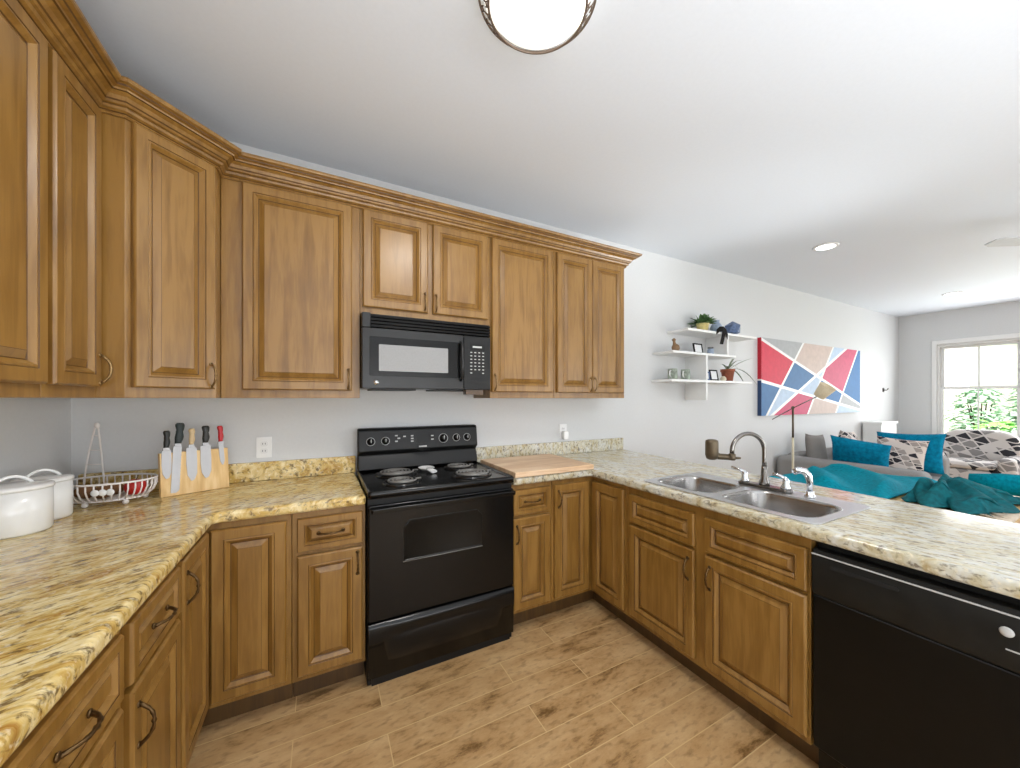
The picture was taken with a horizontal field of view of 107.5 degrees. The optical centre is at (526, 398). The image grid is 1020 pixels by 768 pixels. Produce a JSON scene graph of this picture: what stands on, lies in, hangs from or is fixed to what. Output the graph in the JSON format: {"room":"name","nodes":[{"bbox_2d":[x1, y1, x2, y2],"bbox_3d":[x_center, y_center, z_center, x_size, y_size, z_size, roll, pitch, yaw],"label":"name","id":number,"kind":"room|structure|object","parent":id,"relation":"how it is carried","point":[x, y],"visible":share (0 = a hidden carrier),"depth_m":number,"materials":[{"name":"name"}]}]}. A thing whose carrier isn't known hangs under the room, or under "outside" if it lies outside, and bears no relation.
{"room":"kitchen","nodes":[
{"label":"kitchen","id":0,"kind":"room"},
{"bbox_2d":[0,398,70,482],"bbox_3d":[-0.771,-0.012,-0.823,0.100,2.765,5.800,0,0,-29],"label":"wall","id":1,"kind":"structure","parent":0,"point":[35,433],"depth_m":1.52,"materials":[{"name":"paint"}]},
{"bbox_2d":[0,0,47,397],"bbox_3d":[-1.392,-0.536,0.752,0.326,1.068,0.617,0,0,-29],"label":"upper cabinet","id":2,"kind":"object","parent":1,"relation":"attached to","point":[23,48],"visible":1,"depth_m":0.99,"materials":[{"name":"brown wood"}]},
{"bbox_2d":[40,48,112,397],"bbox_3d":[-1.600,-0.536,1.165,0.359,1.068,0.303,0,0,-29],"label":"upper cabinet","id":3,"kind":"object","parent":1,"relation":"attached to","point":[75,355],"visible":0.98,"depth_m":1.20,"materials":[{"name":"brown wood"}]},
{"bbox_2d":[71,141,898,490],"bbox_3d":[2.123,-0.012,4.136,9.950,2.765,0.100,0,0,-29],"label":"wall","id":4,"kind":"structure","parent":0,"point":[662,294],"depth_m":3.47,"materials":[{"name":"paint"}]},
{"bbox_2d":[96,113,220,397],"bbox_3d":[-1.706,-0.536,1.626,0.618,1.068,0.603,0,0,-29],"label":"upper cabinet","id":5,"kind":"object","parent":4,"relation":"attached to","point":[161,202],"visible":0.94,"depth_m":1.48,"materials":[{"name":"brown wood"}]},
{"bbox_2d":[78,455,355,492],"bbox_3d":[-1.572,0.405,2.027,1.174,0.102,0.031,0,0,-29],"label":"backsplash","id":6,"kind":"structure","parent":4,"relation":"attached to","point":[281,469],"depth_m":2.10,"materials":[{"name":"beige stone"}]},
{"bbox_2d":[256,437,271,457],"bbox_3d":[-1.472,0.275,2.095,0.072,0.116,0.009,0,0,-29],"label":"outlet","id":7,"kind":"object","parent":4,"relation":"attached to","point":[263,444],"visible":1,"depth_m":2.09,"materials":[{"name":"white paint"}]},
{"bbox_2d":[221,178,359,397],"bbox_3d":[-1.241,-0.536,2.021,0.602,1.068,0.359,0,0,-29],"label":"upper cabinet","id":8,"kind":"object","parent":4,"relation":"attached to","point":[290,262],"visible":0.99,"depth_m":1.88,"materials":[{"name":"brown wood"}]},
{"bbox_2d":[17,0,641,268],"bbox_3d":[-0.451,-1.092,2.136,1.063,0.098,3.297,0,0,40],"label":"crown molding","id":9,"kind":"structure","parent":4,"relation":"attached to","point":[66,29],"depth_m":1.75,"materials":[{"name":"brown wood"}]},
{"bbox_2d":[360,209,489,325],"bbox_3d":[-0.637,-0.769,2.353,0.773,0.602,0.359,0,0,-29],"label":"upper cabinet","id":10,"kind":"object","parent":4,"relation":"attached to","point":[410,268],"visible":0.98,"depth_m":2.20,"materials":[{"name":"brown wood"}]},
{"bbox_2d":[360,312,489,394],"bbox_3d":[-0.632,-0.244,2.317,0.745,0.441,0.418,0,0,-29],"label":"microwave","id":11,"kind":"object","parent":10,"relation":"attached to","point":[397,353],"visible":1,"depth_m":2.15,"materials":[{"name":"black plastic"}]},
{"bbox_2d":[474,238,552,397],"bbox_3d":[-0.083,-0.536,2.658,0.488,1.068,0.359,0,0,-29],"label":"upper cabinet","id":12,"kind":"object","parent":4,"relation":"attached to","point":[521,276],"visible":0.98,"depth_m":2.52,"materials":[{"name":"brown wood"}]},
{"bbox_2d":[476,438,622,461],"bbox_3d":[0.243,0.405,3.026,1.414,0.102,0.031,0,0,-29],"label":"backsplash","id":13,"kind":"structure","parent":4,"relation":"attached to","point":[580,446],"depth_m":2.98,"materials":[{"name":"stone"}]},
{"bbox_2d":[559,424,566,437],"bbox_3d":[0.301,0.270,3.070,0.072,0.116,0.009,0,0,-29],"label":"outlet","id":14,"kind":"object","parent":4,"relation":"attached to","point":[562,427],"visible":0.83,"depth_m":3.06,"materials":[{"name":"white paint"}]},
{"bbox_2d":[561,431,568,439],"bbox_3d":[0.316,0.301,3.054,0.052,0.072,0.040,0,0,-29],"label":"plug adapter","id":15,"kind":"object","parent":14,"relation":"attached to","point":[565,434],"visible":1,"depth_m":3.04,"materials":[{"name":"white plastic"}]},
{"bbox_2d":[553,252,623,397],"bbox_3d":[0.428,-0.536,2.939,0.673,1.068,0.359,0,0,-29],"label":"upper cabinet","id":16,"kind":"object","parent":4,"relation":"attached to","point":[588,295],"visible":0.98,"depth_m":2.79,"materials":[{"name":"brown wood"}]},
{"bbox_2d":[651,328,756,399],"bbox_3d":[1.824,-0.320,3.776,1.320,0.671,0.239,0,0,-29],"label":"wall shelf","id":17,"kind":"object","parent":4,"relation":"attached to","point":[696,387],"visible":0.99,"depth_m":3.69,"materials":[{"name":"white paint"}]},
{"bbox_2d":[668,368,677,378],"bbox_3d":[1.362,-0.226,3.477,0.086,0.100,0.113,0,0,11],"label":"mug","id":18,"kind":"object","parent":17,"relation":"on","point":[673,372],"visible":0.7,"depth_m":3.45,"materials":[{"name":"white ceramic"}]},
{"bbox_2d":[672,338,679,349],"bbox_3d":[1.389,-0.499,3.492,0.105,0.125,0.060,0,0,-29],"label":"figurine","id":19,"kind":"object","parent":17,"relation":"on","point":[675,346],"visible":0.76,"depth_m":3.47,"materials":[{"name":"ceramic"}]},
{"bbox_2d":[681,369,689,378],"bbox_3d":[1.520,-0.226,3.564,0.086,0.100,0.113,0,0,11],"label":"mug","id":20,"kind":"object","parent":17,"relation":"on","point":[685,373],"visible":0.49,"depth_m":3.54,"materials":[{"name":"white ceramic"}]},
{"bbox_2d":[692,343,702,352],"bbox_3d":[1.683,-0.490,3.669,0.130,0.101,0.029,0,0,-29],"label":"picture frame","id":21,"kind":"object","parent":17,"relation":"on","point":[697,347],"visible":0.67,"depth_m":3.66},
{"bbox_2d":[694,344,701,351],"bbox_3d":[1.683,-0.490,3.669,0.106,0.076,0.018,0,0,-29],"label":"picture","id":22,"kind":"object","parent":21,"relation":"attached to","point":[697,347],"depth_m":3.67},
{"bbox_2d":[688,314,717,329],"bbox_3d":[1.753,-0.751,3.718,0.249,0.188,0.282,0,0,-29],"label":"potted plant","id":23,"kind":"object","parent":17,"relation":"on","point":[704,320],"visible":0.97,"depth_m":3.68,"materials":[{"name":"green plant"}]},
{"bbox_2d":[707,347,713,353],"bbox_3d":[1.843,-0.475,3.742,0.064,0.077,0.064,0,0,-29],"label":"glass jar","id":24,"kind":"object","parent":17,"relation":"on","point":[709,349],"visible":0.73,"depth_m":3.72,"materials":[{"name":"blue glass"}]},
{"bbox_2d":[709,370,718,380],"bbox_3d":[1.898,-0.235,3.788,0.120,0.110,0.031,0,0,-29],"label":"picture frame","id":25,"kind":"object","parent":17,"relation":"on","point":[713,373],"visible":0.77,"depth_m":3.79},
{"bbox_2d":[711,371,716,378],"bbox_3d":[1.897,-0.234,3.788,0.096,0.086,0.020,0,0,-29],"label":"picture","id":26,"kind":"object","parent":25,"relation":"attached to","point":[713,373],"depth_m":3.79},
{"bbox_2d":[710,320,721,330],"bbox_3d":[1.947,-0.727,3.833,0.124,0.142,0.124,0,0,-29],"label":"vase","id":27,"kind":"object","parent":17,"relation":"on","point":[714,327],"visible":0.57,"depth_m":3.79,"materials":[{"name":"blue ceramic"}]},
{"bbox_2d":[716,326,727,343],"bbox_3d":[1.937,-0.623,3.691,0.183,0.176,0.011,0,0,-29],"label":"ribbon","id":28,"kind":"object","parent":17,"relation":"hanging from","point":[722,329],"visible":1,"depth_m":3.69,"materials":[{"name":"black fabric"}]},
{"bbox_2d":[725,321,739,333],"bbox_3d":[2.167,-0.734,3.931,0.152,0.155,0.145,0,0,-29],"label":"ornament","id":29,"kind":"object","parent":17,"relation":"on","point":[732,327],"visible":0.75,"depth_m":3.88,"materials":[{"name":"blue ceramic"}]},
{"bbox_2d":[720,358,756,384],"bbox_3d":[2.220,-0.295,3.929,0.470,0.337,0.216,0,0,-29],"label":"spider plant","id":30,"kind":"object","parent":17,"relation":"on","point":[728,373],"visible":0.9,"depth_m":3.88,"materials":[{"name":"green plant"}]},
{"bbox_2d":[757,337,859,415],"bbox_3d":[3.869,-0.255,5.012,2.586,0.920,0.046,0,0,-29],"label":"painting","id":31,"kind":"object","parent":4,"relation":"attached to","point":[789,373],"visible":0.98,"depth_m":4.82,"materials":[{"name":"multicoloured paint"}]},
{"bbox_2d":[187,599,818,767],"bbox_3d":[3.545,1.420,1.551,9.950,0.100,6.000,0,0,-29],"label":"floor","id":32,"kind":"structure","parent":0,"point":[575,686],"depth_m":1.59,"materials":[{"name":"brown wood"}]},
{"bbox_2d":[0,634,123,767],"bbox_3d":[-1.033,0.936,0.451,0.664,0.866,0.618,0,0,-29],"label":"base cabinet","id":33,"kind":"object","parent":32,"relation":"on","point":[84,728],"visible":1,"depth_m":0.71,"materials":[{"name":"brown wood"}]},
{"bbox_2d":[116,566,180,767],"bbox_3d":[-1.278,0.936,0.896,0.664,0.866,0.395,0,0,-29],"label":"base cabinet","id":34,"kind":"object","parent":32,"relation":"on","point":[151,703],"visible":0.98,"depth_m":1.00,"materials":[{"name":"brown wood"}]},
{"bbox_2d":[175,514,292,767],"bbox_3d":[-1.496,0.936,1.545,0.906,0.866,0.948,0,0,-29],"label":"base cabinet","id":35,"kind":"object","parent":32,"relation":"on","point":[235,616],"visible":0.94,"depth_m":1.54,"materials":[{"name":"brown wood"}]},
{"bbox_2d":[292,504,364,696],"bbox_3d":[-1.036,0.936,1.960,0.297,0.866,0.664,0,0,-29],"label":"base cabinet","id":36,"kind":"object","parent":32,"relation":"on","point":[328,545],"visible":0.98,"depth_m":1.70,"materials":[{"name":"brown wood"}]},
{"bbox_2d":[357,424,515,685],"bbox_3d":[-0.548,0.777,2.191,0.771,1.184,0.677,0,0,-29],"label":"electric range","id":37,"kind":"object","parent":32,"relation":"on","point":[439,588],"visible":1,"depth_m":1.95,"materials":[{"name":"black metal"}]},
{"bbox_2d":[418,465,436,472],"bbox_3d":[-0.608,0.434,2.301,0.100,0.024,0.208,0,0,-27],"label":"spoon rest","id":38,"kind":"object","parent":37,"relation":"on","point":[423,468],"visible":1,"depth_m":2.29,"materials":[{"name":"white ceramic"}]},
{"bbox_2d":[418,465,434,470],"bbox_3d":[-0.626,0.438,2.338,0.100,0.016,0.125,0,0,-27],"label":"bowl","id":39,"kind":"object","parent":38,"relation":"on","point":[424,468],"depth_m":2.36,"materials":[{"name":"white ceramic"}]},
{"bbox_2d":[357,461,513,499],"bbox_3d":[-0.557,0.451,2.209,0.771,0.048,0.637,0,0,-29],"label":"cooktop","id":40,"kind":"object","parent":37,"relation":"in","point":[405,479],"depth_m":2.09,"materials":[{"name":"metal"}]},
{"bbox_2d":[511,481,550,624],"bbox_3d":[-0.102,0.936,2.473,0.274,0.866,0.664,0,0,-29],"label":"base cabinet","id":41,"kind":"object","parent":32,"relation":"on","point":[531,502],"visible":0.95,"depth_m":2.21,"materials":[{"name":"brown wood"}]},
{"bbox_2d":[545,476,637,631],"bbox_3d":[0.488,0.936,2.640,0.916,0.866,0.942,0,0,-29],"label":"base cabinet","id":42,"kind":"object","parent":32,"relation":"on","point":[590,515],"visible":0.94,"depth_m":2.33,"materials":[{"name":"brown wood"}]},
{"bbox_2d":[629,487,818,764],"bbox_3d":[1.049,0.936,1.885,0.661,0.866,0.917,0,0,-29],"label":"base cabinet","id":43,"kind":"object","parent":32,"relation":"on","point":[728,598],"visible":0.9,"depth_m":1.60,"materials":[{"name":"brown wood"}]},
{"bbox_2d":[476,438,1019,598],"bbox_3d":[0.854,0.428,1.919,1.418,0.148,2.559,0,0,-29],"label":"countertop","id":44,"kind":"structure","parent":43,"relation":"on","point":[973,550],"depth_m":1.37,"materials":[{"name":"stone"}]},
{"bbox_2d":[481,454,593,477],"bbox_3d":[0.057,0.439,2.499,0.568,0.032,0.535,0,0,-29],"label":"cutting board","id":45,"kind":"object","parent":44,"relation":"on","point":[540,464],"visible":0.89,"depth_m":2.39,"materials":[{"name":"beige wood"}]},
{"bbox_2d":[644,472,870,524],"bbox_3d":[1.043,0.537,1.814,0.470,0.173,0.837,0,0,-29],"label":"sink","id":46,"kind":"object","parent":44,"relation":"in","point":[820,510],"visible":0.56,"depth_m":1.76,"materials":[{"name":"metal"}]},
{"bbox_2d":[791,467,815,498],"bbox_3d":[1.268,0.382,1.711,0.094,0.138,0.044,0,0,16],"label":"sprayer","id":47,"kind":"object","parent":46,"relation":"on","point":[809,493],"visible":1,"depth_m":1.70,"materials":[{"name":"silver metal"}]},
{"bbox_2d":[730,432,792,492],"bbox_3d":[1.179,0.309,1.883,0.266,0.284,0.200,0,0,31],"label":"faucet","id":48,"kind":"object","parent":44,"relation":"on","point":[764,482],"visible":1,"depth_m":1.87,"materials":[{"name":"silver metal"}]},
{"bbox_2d":[705,439,740,460],"bbox_3d":[0.985,0.258,1.874,0.166,0.102,0.062,0,0,9],"label":"water filter","id":49,"kind":"object","parent":48,"relation":"attached to","point":[711,445],"visible":1,"depth_m":1.86,"materials":[{"name":"brown metal"}]},
{"bbox_2d":[772,382,835,468],"bbox_3d":[2.897,0.602,3.922,0.280,1.536,0.586,0,0,-29],"label":"floor lamp","id":50,"kind":"object","parent":32,"relation":"on","point":[823,390],"visible":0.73,"depth_m":3.76,"materials":[{"name":"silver metal"}]},
{"bbox_2d":[777,447,949,480],"bbox_3d":[4.111,1.020,4.402,1.790,0.700,1.290,0,0,-29],"label":"sofa","id":51,"kind":"object","parent":32,"relation":"on","point":[784,462],"visible":0.13,"depth_m":4.24,"materials":[{"name":"grey fabric"}]},
{"bbox_2d":[805,434,827,458],"bbox_3d":[3.506,0.660,4.515,0.382,0.478,0.133,0,0,-24],"label":"cushion","id":52,"kind":"object","parent":51,"relation":"on","point":[815,445],"visible":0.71,"depth_m":4.47,"materials":[{"name":"grey fabric"}]},
{"bbox_2d":[838,430,857,439],"bbox_3d":[4.202,0.660,4.848,0.500,0.512,0.173,0,0,-33],"label":"cushion","id":53,"kind":"object","parent":51,"relation":"on","point":[851,435],"visible":0.23,"depth_m":4.78,"materials":[{"name":"beige fabric"}]},
{"bbox_2d":[830,435,891,466],"bbox_3d":[3.711,0.660,4.164,0.252,0.476,0.597,0,0,-24],"label":"cushion","id":54,"kind":"object","parent":51,"relation":"on","point":[843,449],"visible":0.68,"depth_m":4.08,"materials":[{"name":"teal fabric"}]},
{"bbox_2d":[877,436,929,470],"bbox_3d":[4.443,0.680,4.453,0.201,0.427,0.481,0,0,-31],"label":"cushion","id":55,"kind":"object","parent":51,"relation":"on","point":[905,454],"visible":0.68,"depth_m":4.35,"materials":[{"name":"beige fabric"}]},
{"bbox_2d":[877,432,945,474],"bbox_3d":[4.641,0.650,4.539,0.194,0.485,0.630,0,0,-31],"label":"cushion","id":56,"kind":"object","parent":51,"relation":"on","point":[933,461],"visible":0.38,"depth_m":4.34,"materials":[{"name":"teal fabric"}]},
{"bbox_2d":[862,421,897,442],"bbox_3d":[5.441,0.862,5.748,0.590,1.014,0.237,0,0,-29],"label":"side table","id":57,"kind":"object","parent":32,"relation":"on","point":[870,428],"visible":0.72,"depth_m":5.63,"materials":[{"name":"white paint"}]},
{"bbox_2d":[811,542,1019,767],"bbox_3d":[1.423,0.937,1.216,0.611,0.866,0.601,0,0,-29],"label":"dishwasher","id":58,"kind":"object","parent":32,"relation":"on","point":[913,668],"visible":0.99,"depth_m":1.11,"materials":[{"name":"black metal"}]},
{"bbox_2d":[891,493,1019,523],"bbox_3d":[2.609,0.997,2.422,1.050,0.744,1.526,0,0,-29],"label":"sofa","id":59,"kind":"object","parent":32,"relation":"on","point":[898,498],"visible":0.02,"depth_m":2.20,"materials":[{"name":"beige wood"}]},
{"bbox_2d":[901,474,1019,522],"bbox_3d":[2.619,0.550,2.217,0.778,0.151,0.434,0,0,-29],"label":"throw blanket","id":60,"kind":"object","parent":59,"relation":"on","point":[962,495],"visible":1,"depth_m":2.13,"materials":[{"name":"teal fabric"}]},
{"bbox_2d":[943,429,1019,478],"bbox_3d":[6.241,0.910,5.208,0.840,0.920,0.830,0,0,-29],"label":"armchair","id":61,"kind":"object","parent":32,"relation":"on","point":[968,451],"visible":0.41,"depth_m":5.15,"materials":[{"name":"fabric"}]},
{"bbox_2d":[948,457,997,470],"bbox_3d":[6.133,0.898,5.154,0.600,0.095,0.520,0,0,-29],"label":"seat cushion","id":62,"kind":"object","parent":61,"relation":"on","point":[956,463],"depth_m":5.03,"materials":[{"name":"grey fabric"}]},
{"bbox_3d":[-0.731,0.936,-0.098,0.664,0.866,0.631,0,0,-29],"label":"base cabinet","id":63,"kind":"object","parent":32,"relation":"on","visible":0},
{"bbox_2d":[0,455,365,766],"bbox_3d":[-0.963,0.428,0.885,1.206,0.148,2.619,0,0,-29],"label":"countertop","id":64,"kind":"structure","parent":63,"relation":"on","point":[67,588],"depth_m":1.06,"materials":[{"name":"beige stone"}]},
{"bbox_2d":[0,475,54,539],"bbox_3d":[-1.743,0.358,1.267,0.182,0.196,0.182,0,0,26],"label":"canister","id":65,"kind":"object","parent":64,"relation":"on","point":[26,506],"visible":1,"depth_m":1.25,"materials":[{"name":"white ceramic"}]},
{"bbox_2d":[9,468,74,519],"bbox_3d":[-1.834,0.361,1.417,0.153,0.190,0.153,0,0,26],"label":"canister","id":66,"kind":"object","parent":64,"relation":"on","point":[63,487],"visible":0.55,"depth_m":1.42,"materials":[{"name":"white ceramic"}]},
{"bbox_2d":[54,479,73,519],"bbox_3d":[-1.834,0.385,1.417,0.148,0.140,0.148,0,0,26],"label":"pot","id":67,"kind":"object","parent":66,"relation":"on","point":[63,488],"depth_m":1.42,"materials":[{"name":"white ceramic"}]},
{"bbox_2d":[73,423,157,507],"bbox_3d":[-1.836,0.282,1.643,0.329,0.347,0.260,0,0,-11],"label":"fruit basket","id":68,"kind":"object","parent":64,"relation":"on","point":[102,492],"visible":0.84,"depth_m":1.65,"materials":[{"name":"white metal"}]},
{"bbox_2d":[73,487,95,498],"bbox_3d":[-1.889,0.401,1.598,0.072,0.056,0.056,0,0,-29],"label":"potato","id":69,"kind":"object","parent":68,"relation":"in","point":[80,489],"visible":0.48,"depth_m":1.58,"materials":[{"name":"brown food"}]},
{"bbox_2d":[95,486,113,498],"bbox_3d":[-1.816,0.403,1.602,0.065,0.054,0.051,0,0,-29],"label":"potato","id":70,"kind":"object","parent":68,"relation":"in","point":[104,487],"visible":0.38,"depth_m":1.59,"materials":[{"name":"brown food"}]},
{"bbox_2d":[108,482,123,494],"bbox_3d":[-1.836,0.403,1.666,0.061,0.054,0.053,0,0,-29],"label":"potato","id":71,"kind":"object","parent":68,"relation":"in","point":[115,487],"visible":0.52,"depth_m":1.66,"materials":[{"name":"brown food"}]},
{"bbox_2d":[123,477,146,494],"bbox_3d":[-1.745,0.390,1.667,0.076,0.076,0.076,0,0,-29],"label":"apple","id":72,"kind":"object","parent":68,"relation":"in","point":[138,484],"visible":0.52,"depth_m":1.65,"materials":[{"name":"food"}]},
{"bbox_2d":[158,448,228,497],"bbox_3d":[-1.635,0.355,1.838,0.084,0.200,0.258,0,0,34],"label":"knife block","id":73,"kind":"object","parent":64,"relation":"on","point":[218,478],"visible":0.7,"depth_m":1.83,"materials":[{"name":"brown wood"}]},
{"bbox_2d":[161,430,171,478],"bbox_3d":[-1.678,0.262,1.739,0.034,0.224,0.035,0,0,31],"label":"kitchen knife","id":74,"kind":"object","parent":73,"relation":"attached to","point":[166,462],"visible":1,"depth_m":1.74,"materials":[{"name":"metal"}]},
{"bbox_2d":[171,423,184,492],"bbox_3d":[-1.653,0.279,1.769,0.030,0.326,0.068,0,0,-17],"label":"kitchen knife","id":75,"kind":"object","parent":73,"relation":"attached to","point":[176,461],"visible":1,"depth_m":1.76,"materials":[{"name":"metal"}]},
{"bbox_2d":[186,428,196,480],"bbox_3d":[-1.627,0.272,1.813,0.038,0.252,0.041,0,0,31],"label":"kitchen knife","id":76,"kind":"object","parent":73,"relation":"attached to","point":[191,453],"visible":1,"depth_m":1.81,"materials":[{"name":"metal"}]},
{"bbox_2d":[200,426,210,477],"bbox_3d":[-1.598,0.265,1.859,0.038,0.258,0.043,0,0,31],"label":"kitchen knife","id":77,"kind":"object","parent":73,"relation":"attached to","point":[205,451],"visible":1,"depth_m":1.85,"materials":[{"name":"metal"}]},
{"bbox_2d":[217,426,224,464],"bbox_3d":[-1.566,0.239,1.912,0.032,0.199,0.026,0,0,30],"label":"kitchen knife","id":78,"kind":"object","parent":73,"relation":"attached to","point":[219,428],"visible":1,"depth_m":1.91,"materials":[{"name":"metal"}]},
{"bbox_2d":[75,0,1019,316],"bbox_3d":[3.545,-1.445,1.551,9.950,0.100,6.000,0,0,-29],"label":"ceiling","id":79,"kind":"structure","parent":0,"point":[744,138],"depth_m":1.82,"materials":[{"name":"paint"}]},
{"bbox_2d":[478,0,596,54],"bbox_3d":[0.037,-1.336,1.253,0.400,0.115,0.400,0,0,-29],"label":"ceiling lamp","id":80,"kind":"object","parent":79,"relation":"attached to","point":[528,24],"visible":1,"depth_m":1.28,"materials":[{"name":"white glass"}]},
{"bbox_2d":[812,242,839,250],"bbox_3d":[2.746,-1.390,3.428,0.196,0.008,0.196,0,0,-29],"label":"recessed light","id":81,"kind":"object","parent":79,"relation":"in","point":[826,246],"visible":1,"depth_m":3.41,"materials":[{"name":"white paint"}]},
{"bbox_2d":[942,291,962,295],"bbox_3d":[5.657,-1.390,4.961,0.196,0.008,0.196,0,0,-29],"label":"recessed light","id":82,"kind":"object","parent":79,"relation":"in","point":[957,292],"visible":1,"depth_m":4.94,"materials":[{"name":"white paint"}]},
{"bbox_2d":[985,237,1019,246],"bbox_3d":[4.075,-1.187,2.459,1.280,0.414,1.142,0,0,-29],"label":"ceiling fan","id":83,"kind":"object","parent":79,"relation":"hanging from","point":[1006,241],"visible":1,"depth_m":2.63,"materials":[{"name":"silver metal"}]},
{"bbox_2d":[769,463,937,498],"bbox_3d":[2.412,0.576,2.780,0.997,0.074,0.695,0,0,-29],"label":"throw blanket","id":84,"kind":"object","parent":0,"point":[844,477],"visible":0.77,"depth_m":2.63,"materials":[{"name":"teal fabric"}]},
{"bbox_2d":[899,301,1019,433],"bbox_3d":[7.877,-0.012,3.934,0.140,2.765,5.800,0,0,-29],"label":"wall","id":85,"kind":"structure","parent":0,"point":[917,333],"depth_m":6.14,"materials":[{"name":"paint"}]},
{"bbox_2d":[932,333,1019,433],"bbox_3d":[7.458,-0.097,4.519,0.030,1.675,3.570,0,0,-29],"label":"trim","id":86,"kind":"structure","parent":85,"relation":"attached to","point":[1012,335],"depth_m":6.04,"materials":[{"name":"white paint"}]},
{"bbox_2d":[937,338,1019,437],"bbox_3d":[6.903,-0.107,5.706,0.100,1.515,0.845,0,0,-29],"label":"window","id":87,"kind":"structure","parent":85,"relation":"in","point":[940,348],"depth_m":5.78,"materials":[{"name":"white paint"}]},
{"bbox_2d":[968,473,1019,495],"bbox_3d":[3.128,0.549,2.326,0.136,0.144,0.491,0,0,-25],"label":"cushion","id":88,"kind":"object","parent":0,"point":[1010,483],"visible":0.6,"depth_m":2.39,"materials":[{"name":"teal fabric"}]},
{"label":"outside","id":89,"kind":"structure","parent":0,"visible":0},
{"bbox_3d":[20.240,1.570,12.903,30.050,0.100,30.000,0,0,-29],"label":"ground","id":90,"kind":"structure","parent":89,"visible":0},
{"bbox_2d":[944,389,1013,430],"bbox_3d":[10.683,0.615,8.800,1.245,1.816,1.219,0,0,-43],"label":"shrub","id":91,"kind":"object","parent":90,"relation":"on","point":[983,394],"visible":0.6,"depth_m":8.72,"materials":[{"name":"green plant"}]},
{"bbox_2d":[944,344,1016,434],"bbox_3d":[12.602,-1.555,13.666,6.300,6.150,6.700,0,0,-29],"label":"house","id":92,"kind":"structure","parent":90,"relation":"on","point":[998,363],"depth_m":9.98,"materials":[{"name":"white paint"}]},
{"bbox_2d":[971,419,1016,431],"bbox_3d":[8.692,0.961,6.914,0.785,1.120,0.836,0,0,-29],"label":"shrub","id":93,"kind":"object","parent":90,"relation":"on","point":[1005,424],"visible":0.14,"depth_m":6.90,"materials":[{"name":"green plant"}]},
{"bbox_2d":[996,383,1016,433],"bbox_3d":[10.127,0.602,7.324,1.208,1.842,1.198,0,0,5],"label":"shrub","id":94,"kind":"object","parent":90,"relation":"on","point":[1013,413],"visible":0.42,"depth_m":7.58,"materials":[{"name":"green plant"}]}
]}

